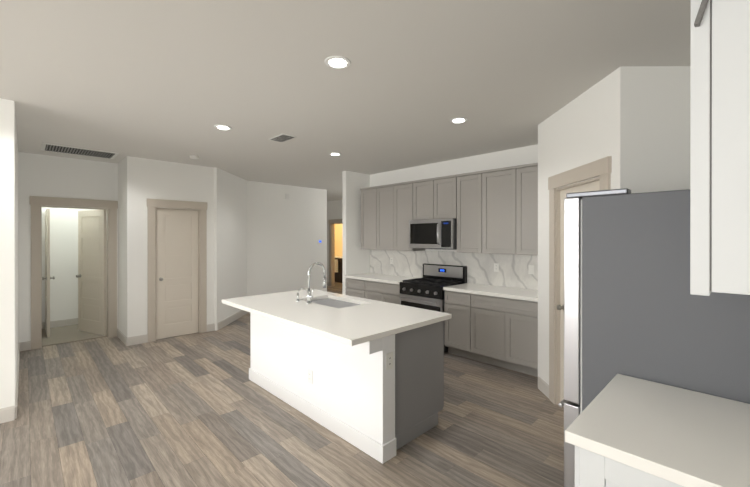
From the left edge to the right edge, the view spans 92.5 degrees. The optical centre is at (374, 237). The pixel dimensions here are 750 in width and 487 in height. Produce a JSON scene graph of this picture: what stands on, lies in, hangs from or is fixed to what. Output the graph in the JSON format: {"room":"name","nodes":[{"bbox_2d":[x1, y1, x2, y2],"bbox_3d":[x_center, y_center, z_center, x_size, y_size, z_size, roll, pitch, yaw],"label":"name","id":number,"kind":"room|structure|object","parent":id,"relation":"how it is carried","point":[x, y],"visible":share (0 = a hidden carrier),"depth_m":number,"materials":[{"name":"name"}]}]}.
{"room":"kitchen","nodes":[
{"label":"kitchen","id":0,"kind":"room"},
{"bbox_2d":[0,98,17,408],"bbox_3d":[-4.634,0.190,4.570,0.120,2.780,4.120,0,0,-44],"label":"wall","id":1,"kind":"structure","parent":0,"point":[8,251],"depth_m":3.11,"materials":[{"name":"white paint"}]},
{"bbox_2d":[0,406,14,423],"bbox_3d":[-3.180,1.521,3.083,0.120,0.122,0.014,0,0,-44],"label":"baseboard","id":2,"kind":"structure","parent":1,"relation":"attached to","point":[7,414],"depth_m":3.09,"materials":[{"name":"white wood"}]},
{"bbox_2d":[15,343,19,418],"bbox_3d":[-4.055,1.520,4.075,0.014,0.122,2.600,0,0,-44],"label":"baseboard","id":3,"kind":"structure","parent":1,"relation":"attached to","point":[16,393],"depth_m":3.64,"materials":[{"name":"white wood"}]},
{"bbox_2d":[18,152,117,342],"bbox_3d":[-4.602,0.189,5.440,1.140,2.780,0.120,0,0,-44],"label":"wall","id":4,"kind":"structure","parent":0,"point":[49,176],"depth_m":5.19,"materials":[{"name":"white paint"}]},
{"bbox_2d":[19,341,30,350],"bbox_3d":[-4.918,1.519,5.039,0.125,0.122,0.014,0,0,-44],"label":"baseboard","id":5,"kind":"structure","parent":4,"relation":"attached to","point":[25,346],"depth_m":5.04,"materials":[{"name":"white wood"}]},
{"bbox_2d":[30,196,117,349],"bbox_3d":[-4.563,0.492,5.479,1.024,2.175,0.172,0,0,-44],"label":"trim","id":6,"kind":"structure","parent":4,"relation":"attached to","point":[37,203],"depth_m":5.27,"materials":[{"name":"beige wood"}]},
{"bbox_2d":[76,210,106,335],"bbox_3d":[-4.700,0.556,5.932,0.334,2.030,0.736,0,0,-44],"label":"open door","id":7,"kind":"structure","parent":4,"relation":"in","point":[91,276],"depth_m":5.91,"materials":[{"name":"beige wood"}]},
{"bbox_2d":[42,207,96,321],"bbox_3d":[-5.415,0.188,6.602,1.720,2.780,0.120,0,0,-44],"label":"wall","id":8,"kind":"structure","parent":0,"point":[64,262],"depth_m":6.38,"materials":[{"name":"white paint"}]},
{"bbox_2d":[42,209,54,336],"bbox_3d":[-5.425,0.556,5.943,0.151,2.030,0.780,0,0,-44],"label":"door","id":9,"kind":"structure","parent":8,"relation":"in","point":[47,278],"depth_m":5.67,"materials":[{"name":"beige wood"}]},
{"bbox_2d":[42,318,77,328],"bbox_3d":[-5.390,1.517,6.535,1.540,0.122,0.014,0,0,-44],"label":"baseboard","id":10,"kind":"structure","parent":8,"relation":"attached to","point":[66,322],"depth_m":6.37,"materials":[{"name":"white wood"}]},
{"bbox_2d":[118,157,125,335],"bbox_3d":[-3.889,0.189,5.612,0.120,2.780,0.630,0,0,-44],"label":"wall","id":11,"kind":"structure","parent":0,"point":[122,246],"depth_m":5.52,"materials":[{"name":"white paint"}]},
{"bbox_2d":[117,328,127,345],"bbox_3d":[-3.890,1.518,5.518,0.014,0.122,0.765,0,0,-44],"label":"baseboard","id":12,"kind":"structure","parent":11,"relation":"attached to","point":[122,337],"depth_m":5.45,"materials":[{"name":"white wood"}]},
{"bbox_2d":[126,156,213,336],"bbox_3d":[-3.205,0.189,5.755,1.300,2.780,0.120,0,0,-44],"label":"wall","id":13,"kind":"structure","parent":0,"point":[146,179],"depth_m":5.43,"materials":[{"name":"white paint"}]},
{"bbox_2d":[127,323,217,345],"bbox_3d":[-3.158,1.518,5.709,1.300,0.122,0.014,0,0,-44],"label":"baseboard","id":14,"kind":"structure","parent":13,"relation":"attached to","point":[135,340],"depth_m":5.37,"materials":[{"name":"white wood"}]},
{"bbox_2d":[156,209,197,339],"bbox_3d":[-3.175,0.556,5.768,0.620,2.030,0.151,0,0,-44],"label":"closet door","id":15,"kind":"structure","parent":13,"relation":"in","point":[176,272],"depth_m":5.75,"materials":[{"name":"beige wood"}]},
{"bbox_2d":[147,199,206,341],"bbox_3d":[-3.184,0.491,5.777,0.874,2.175,0.172,0,0,-44],"label":"trim","id":16,"kind":"structure","parent":13,"relation":"attached to","point":[153,205],"depth_m":5.70,"materials":[{"name":"beige wood"}]},
{"bbox_2d":[214,167,246,330],"bbox_3d":[-2.750,0.188,6.839,0.120,2.780,1.444,0,0,1],"label":"wall","id":17,"kind":"structure","parent":0,"point":[230,235],"depth_m":6.64,"materials":[{"name":"white paint"}]},
{"bbox_2d":[218,310,246,329],"bbox_3d":[-2.683,1.517,6.840,0.014,0.122,1.344,0,0,1],"label":"baseboard","id":18,"kind":"structure","parent":17,"relation":"attached to","point":[230,319],"depth_m":6.70,"materials":[{"name":"white wood"}]},
{"bbox_2d":[0,282,563,486],"bbox_3d":[-2.466,1.610,4.928,14.800,0.060,12.800,0,0,-44],"label":"floor","id":19,"kind":"structure","parent":0,"point":[195,410],"depth_m":2.97,"materials":[{"name":"brown wood"}]},
{"bbox_2d":[42,324,107,346],"bbox_3d":[-4.927,1.573,6.061,1.540,0.012,1.340,0,0,-44],"label":"floor carpet","id":20,"kind":"object","parent":19,"relation":"on","point":[65,334],"visible":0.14,"depth_m":5.77,"materials":[{"name":"beige carpet"}]},
{"bbox_2d":[335,260,341,282],"bbox_3d":[-1.220,1.140,12.991,0.548,0.860,1.600,0,0,-44],"label":"bathroom vanity","id":21,"kind":"object","parent":19,"relation":"on","point":[338,276],"depth_m":12.63,"materials":[{"name":"black wood"}]},
{"bbox_2d":[335,259,337,271],"bbox_3d":[-1.382,0.986,12.693,0.050,0.450,0.240,0,0,-44],"label":"hanging towel","id":22,"kind":"object","parent":21,"relation":"hanging from","point":[336,265],"visible":0.68,"depth_m":12.63,"materials":[{"name":"beige fabric"}]},
{"bbox_2d":[241,309,449,463],"bbox_3d":[-0.434,1.137,3.504,0.920,0.890,2.103,0,0,-44],"label":"kitchen island","id":23,"kind":"object","parent":19,"relation":"on","point":[357,394],"depth_m":2.88,"materials":[{"name":"white"}]},
{"bbox_2d":[308,369,312,383],"bbox_3d":[-0.574,1.222,3.168,0.007,0.116,0.072,0,0,-44],"label":"outlet","id":24,"kind":"object","parent":23,"relation":"attached to","point":[310,376],"visible":1,"depth_m":3.16,"materials":[{"name":"white plastic"}]},
{"bbox_2d":[222,289,451,344],"bbox_3d":[-0.486,0.672,3.450,1.130,0.040,2.120,0,0,-44],"label":"island countertop","id":25,"kind":"structure","parent":23,"relation":"on","point":[351,324],"depth_m":3.06,"materials":[{"name":"white stone"}]},
{"bbox_2d":[296,288,305,301],"bbox_3d":[-0.768,0.582,3.719,0.112,0.137,0.040,0,0,-44],"label":"soap dispenser","id":26,"kind":"object","parent":25,"relation":"on","point":[297,300],"visible":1,"depth_m":3.69,"materials":[{"name":"silver metal"}]},
{"bbox_2d":[306,262,325,303],"bbox_3d":[-0.568,0.447,3.590,0.235,0.408,0.119,0,0,-44],"label":"faucet","id":27,"kind":"object","parent":25,"relation":"on","point":[309,296],"visible":1,"depth_m":3.55,"materials":[{"name":"silver metal"}]},
{"bbox_2d":[314,297,357,308],"bbox_3d":[-0.436,0.801,3.721,0.444,0.244,0.744,0,0,-44],"label":"sink","id":28,"kind":"object","parent":25,"relation":"in","point":[334,301],"depth_m":3.85,"materials":[{"name":"silver metal"}]},
{"bbox_2d":[386,352,392,369],"bbox_3d":[0.105,0.883,2.573,0.072,0.116,0.007,0,0,-44],"label":"outlet","id":29,"kind":"object","parent":23,"relation":"attached to","point":[389,360],"visible":1,"depth_m":2.57,"materials":[{"name":"white plastic"}]},
{"bbox_2d":[344,277,367,298],"bbox_3d":[-0.110,1.141,6.392,0.618,0.876,0.564,0,0,-44],"label":"base cabinet","id":30,"kind":"object","parent":19,"relation":"on","point":[353,288],"depth_m":6.18,"materials":[{"name":"grey wood"}]},
{"bbox_2d":[368,281,400,304],"bbox_3d":[0.299,1.141,5.973,0.618,0.876,0.864,0,0,-44],"label":"base cabinet","id":31,"kind":"object","parent":19,"relation":"on","point":[380,287],"depth_m":5.70,"materials":[{"name":"grey wood"}]},
{"bbox_2d":[348,273,415,284],"bbox_3d":[0.140,0.683,6.121,0.638,0.040,1.300,0,0,-44],"label":"countertop","id":32,"kind":"structure","parent":31,"relation":"on","point":[388,279],"depth_m":6.03,"materials":[{"name":"white stone"}]},
{"bbox_2d":[400,263,466,351],"bbox_3d":[0.848,0.997,5.345,0.690,1.165,0.774,0,0,-44],"label":"range","id":33,"kind":"object","parent":19,"relation":"on","point":[426,291],"visible":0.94,"depth_m":5.27,"materials":[{"name":"grey metal"}]},
{"bbox_2d":[444,291,474,359],"bbox_3d":[1.322,1.143,4.926,0.618,0.876,0.464,0,0,-44],"label":"base cabinet","id":34,"kind":"object","parent":19,"relation":"on","point":[459,331],"depth_m":4.71,"materials":[{"name":"grey wood"}]},
{"bbox_2d":[475,295,537,376],"bbox_3d":[1.740,1.143,4.497,0.618,0.876,0.989,0,0,-44],"label":"base cabinet","id":35,"kind":"object","parent":19,"relation":"on","point":[494,325],"depth_m":4.24,"materials":[{"name":"grey wood"}]},
{"bbox_2d":[443,283,537,302],"bbox_3d":[1.615,0.685,4.610,0.638,0.040,1.326,0,0,-44],"label":"countertop","id":36,"kind":"structure","parent":35,"relation":"on","point":[467,288],"depth_m":4.54,"materials":[{"name":"white stone"}]},
{"bbox_2d":[558,188,749,486],"bbox_3d":[1.626,0.669,1.963,0.864,1.830,0.952,0,0,-44],"label":"fridge","id":37,"kind":"object","parent":19,"relation":"on","point":[634,307],"visible":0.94,"depth_m":1.72,"materials":[{"name":"grey metal"}]},
{"bbox_2d":[565,374,749,486],"bbox_3d":[1.156,1.127,1.278,0.749,0.915,0.653,0,0,-44],"label":"base cabinet","id":38,"kind":"object","parent":19,"relation":"on","point":[624,431],"visible":1,"depth_m":1.22,"materials":[{"name":"white stone"}]},
{"bbox_2d":[247,181,326,295],"bbox_3d":[-2.001,0.186,8.258,2.120,2.780,0.120,0,0,-44],"label":"wall","id":39,"kind":"structure","parent":0,"point":[285,250],"depth_m":8.13,"materials":[{"name":"white paint"}]},
{"bbox_2d":[327,200,341,281],"bbox_3d":[-0.261,0.183,10.627,0.120,2.780,5.720,0,0,-44],"label":"wall","id":40,"kind":"structure","parent":0,"point":[334,209],"depth_m":11.73,"materials":[{"name":"white paint"}]},
{"bbox_2d":[329,219,341,285],"bbox_3d":[-1.127,0.485,11.515,0.172,2.175,0.974,0,0,-44],"label":"trim","id":41,"kind":"structure","parent":40,"relation":"attached to","point":[332,222],"depth_m":11.76,"materials":[{"name":"beige wood"}]},
{"bbox_2d":[335,224,341,255],"bbox_3d":[-0.665,0.180,12.902,0.120,2.780,3.100,0,0,-44],"label":"wall","id":42,"kind":"structure","parent":0,"point":[338,239],"depth_m":13.55,"materials":[{"name":"beige paint"}]},
{"bbox_2d":[0,0,690,201],"bbox_3d":[-2.466,-1.240,4.924,14.800,0.080,12.800,0,0,-44],"label":"ceiling","id":43,"kind":"structure","parent":0,"point":[176,81],"depth_m":2.61,"materials":[{"name":"grey paint"}]},
{"bbox_2d":[41,143,118,158],"bbox_3d":[-4.070,-1.192,4.965,0.800,0.016,0.500,0,0,-44],"label":"ceiling vent","id":44,"kind":"object","parent":43,"relation":"in","point":[75,150],"visible":1,"depth_m":4.91,"materials":[{"name":"white metal"}]},
{"bbox_2d":[189,155,198,158],"bbox_3d":[-2.646,-1.183,5.252,0.130,0.034,0.130,0,0,-44],"label":"smoke detector","id":45,"kind":"object","parent":43,"relation":"attached to","point":[194,157],"visible":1,"depth_m":5.21,"materials":[{"name":"white plastic"}]},
{"bbox_2d":[214,125,231,129],"bbox_3d":[-1.644,-1.194,3.882,0.180,0.008,0.180,0,0,-44],"label":"recessed light","id":46,"kind":"object","parent":43,"relation":"in","point":[223,127],"visible":0.96,"depth_m":3.86,"materials":[{"name":"white"}]},
{"bbox_2d":[268,133,296,141],"bbox_3d":[-1.108,-1.193,4.293,0.180,0.012,0.340,0,0,-44],"label":"ceiling vent","id":47,"kind":"object","parent":43,"relation":"in","point":[282,137],"visible":0.96,"depth_m":4.26,"materials":[{"name":"white metal"}]},
{"bbox_2d":[329,153,340,155],"bbox_3d":[-0.568,-1.196,5.128,0.180,0.008,0.180,0,0,-44],"label":"recessed light","id":48,"kind":"object","parent":43,"relation":"in","point":[335,154],"visible":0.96,"depth_m":5.12,"materials":[{"name":"white"}]},
{"bbox_2d":[324,56,350,68],"bbox_3d":[-0.254,-1.192,2.444,0.180,0.008,0.180,0,0,-44],"label":"recessed light","id":49,"kind":"object","parent":43,"relation":"in","point":[338,62],"visible":1,"depth_m":2.43,"materials":[{"name":"white"}]},
{"bbox_2d":[450,117,467,122],"bbox_3d":[0.850,-1.194,3.647,0.180,0.008,0.180,0,0,-44],"label":"recessed light","id":50,"kind":"object","parent":43,"relation":"in","point":[458,120],"visible":0.98,"depth_m":3.63,"materials":[{"name":"white"}]},
{"bbox_2d":[342,171,369,294],"bbox_3d":[-0.341,0.188,6.651,0.590,2.780,0.100,0,0,-44],"label":"wall","id":51,"kind":"structure","parent":0,"point":[355,258],"depth_m":6.51,"materials":[{"name":"white paint"}]},
{"bbox_2d":[370,144,537,289],"bbox_3d":[1.719,0.190,5.049,0.120,2.780,5.270,0,0,-44],"label":"wall","id":52,"kind":"structure","parent":0,"point":[510,157],"depth_m":5.40,"materials":[{"name":"white paint"}]},
{"bbox_2d":[360,181,424,250],"bbox_3d":[0.279,-0.346,6.191,0.340,1.100,1.222,0,0,-44],"label":"upper cabinet","id":53,"kind":"object","parent":52,"relation":"attached to","point":[386,213],"visible":0.92,"depth_m":6.05,"materials":[{"name":"grey wood"}]},
{"bbox_2d":[412,175,456,219],"bbox_3d":[0.985,-0.587,5.468,0.340,0.618,0.792,0,0,-44],"label":"upper cabinet","id":54,"kind":"object","parent":52,"relation":"attached to","point":[435,198],"visible":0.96,"depth_m":5.33,"materials":[{"name":"grey wood"}]},
{"bbox_2d":[409,218,456,249],"bbox_3d":[0.933,-0.055,5.418,0.484,0.437,0.784,0,0,-44],"label":"microwave","id":55,"kind":"object","parent":54,"relation":"attached to","point":[434,234],"visible":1,"depth_m":5.23,"materials":[{"name":"grey metal"}]},
{"bbox_2d":[370,249,537,289],"bbox_3d":[1.105,0.434,5.583,0.008,0.456,3.447,0,0,-44],"label":"backsplash","id":56,"kind":"structure","parent":52,"relation":"attached to","point":[513,270],"depth_m":5.25,"materials":[{"name":"stone"}]},
{"bbox_2d":[494,263,498,271],"bbox_3d":[1.683,0.410,4.979,0.007,0.116,0.072,0,0,-44],"label":"outlet","id":57,"kind":"object","parent":56,"relation":"attached to","point":[496,267],"visible":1,"depth_m":4.97,"materials":[{"name":"white plastic"}]},
{"bbox_2d":[528,265,533,273],"bbox_3d":[2.017,0.410,4.635,0.010,0.116,0.072,0,0,-44],"label":"outlet","id":58,"kind":"object","parent":56,"relation":"attached to","point":[530,269],"visible":1,"depth_m":4.63,"materials":[{"name":"white plastic"}]},
{"bbox_2d":[456,170,487,252],"bbox_3d":[1.428,-0.345,5.023,0.328,1.100,0.456,0,0,-44],"label":"upper cabinet","id":59,"kind":"object","parent":52,"relation":"attached to","point":[472,187],"depth_m":4.90,"materials":[{"name":"grey wood"}]},
{"bbox_2d":[488,165,519,254],"bbox_3d":[1.705,-0.345,4.738,0.328,1.100,0.591,0,0,-44],"label":"upper cabinet","id":60,"kind":"object","parent":52,"relation":"attached to","point":[497,211],"depth_m":4.57,"materials":[{"name":"grey wood"}]},
{"bbox_2d":[520,163,537,254],"bbox_3d":[2.007,-0.344,4.430,0.328,1.100,0.523,0,0,-44],"label":"upper cabinet","id":61,"kind":"object","parent":52,"relation":"attached to","point":[528,172],"depth_m":4.35,"materials":[{"name":"grey wood"}]},
{"bbox_2d":[538,66,637,384],"bbox_3d":[1.781,0.192,3.157,0.120,2.780,1.303,0,0,1],"label":"wall","id":62,"kind":"structure","parent":0,"point":[597,121],"depth_m":2.93,"materials":[{"name":"white paint"}]},
{"bbox_2d":[538,377,548,397],"bbox_3d":[1.713,1.521,3.145,0.014,0.122,1.273,0,0,1],"label":"baseboard","id":63,"kind":"structure","parent":62,"relation":"attached to","point":[543,386],"depth_m":3.65,"materials":[{"name":"white wood"}]},
{"bbox_2d":[557,180,598,406],"bbox_3d":[1.767,0.559,3.066,0.504,2.030,0.504,0,0,-44],"label":"pantry door","id":64,"kind":"structure","parent":62,"relation":"in","point":[592,186],"depth_m":3.35,"materials":[{"name":"beige wood"}]},
{"bbox_2d":[548,156,611,404],"bbox_3d":[1.780,0.495,3.061,0.172,2.175,0.924,0,0,1],"label":"trim","id":65,"kind":"structure","parent":62,"relation":"attached to","point":[600,170],"depth_m":3.40,"materials":[{"name":"beige wood"}]},
{"bbox_2d":[638,66,689,192],"bbox_3d":[2.424,0.193,2.558,1.180,2.780,0.120,0,0,1],"label":"wall","id":66,"kind":"structure","parent":0,"point":[663,128],"depth_m":2.50,"materials":[{"name":"white paint"}]},
{"bbox_3d":[0.038,0.196,-0.358,10.200,2.780,0.120,0,0,-44],"label":"wall","id":67,"kind":"structure","parent":0,"visible":0},
{"bbox_2d":[690,0,749,295],"bbox_3d":[1.286,-0.359,1.176,0.710,1.052,0.329,0,0,-44],"label":"upper cabinet","id":68,"kind":"object","parent":67,"relation":"attached to","point":[720,147],"visible":1,"depth_m":1.01,"materials":[{"name":"white wood"}]}
]}

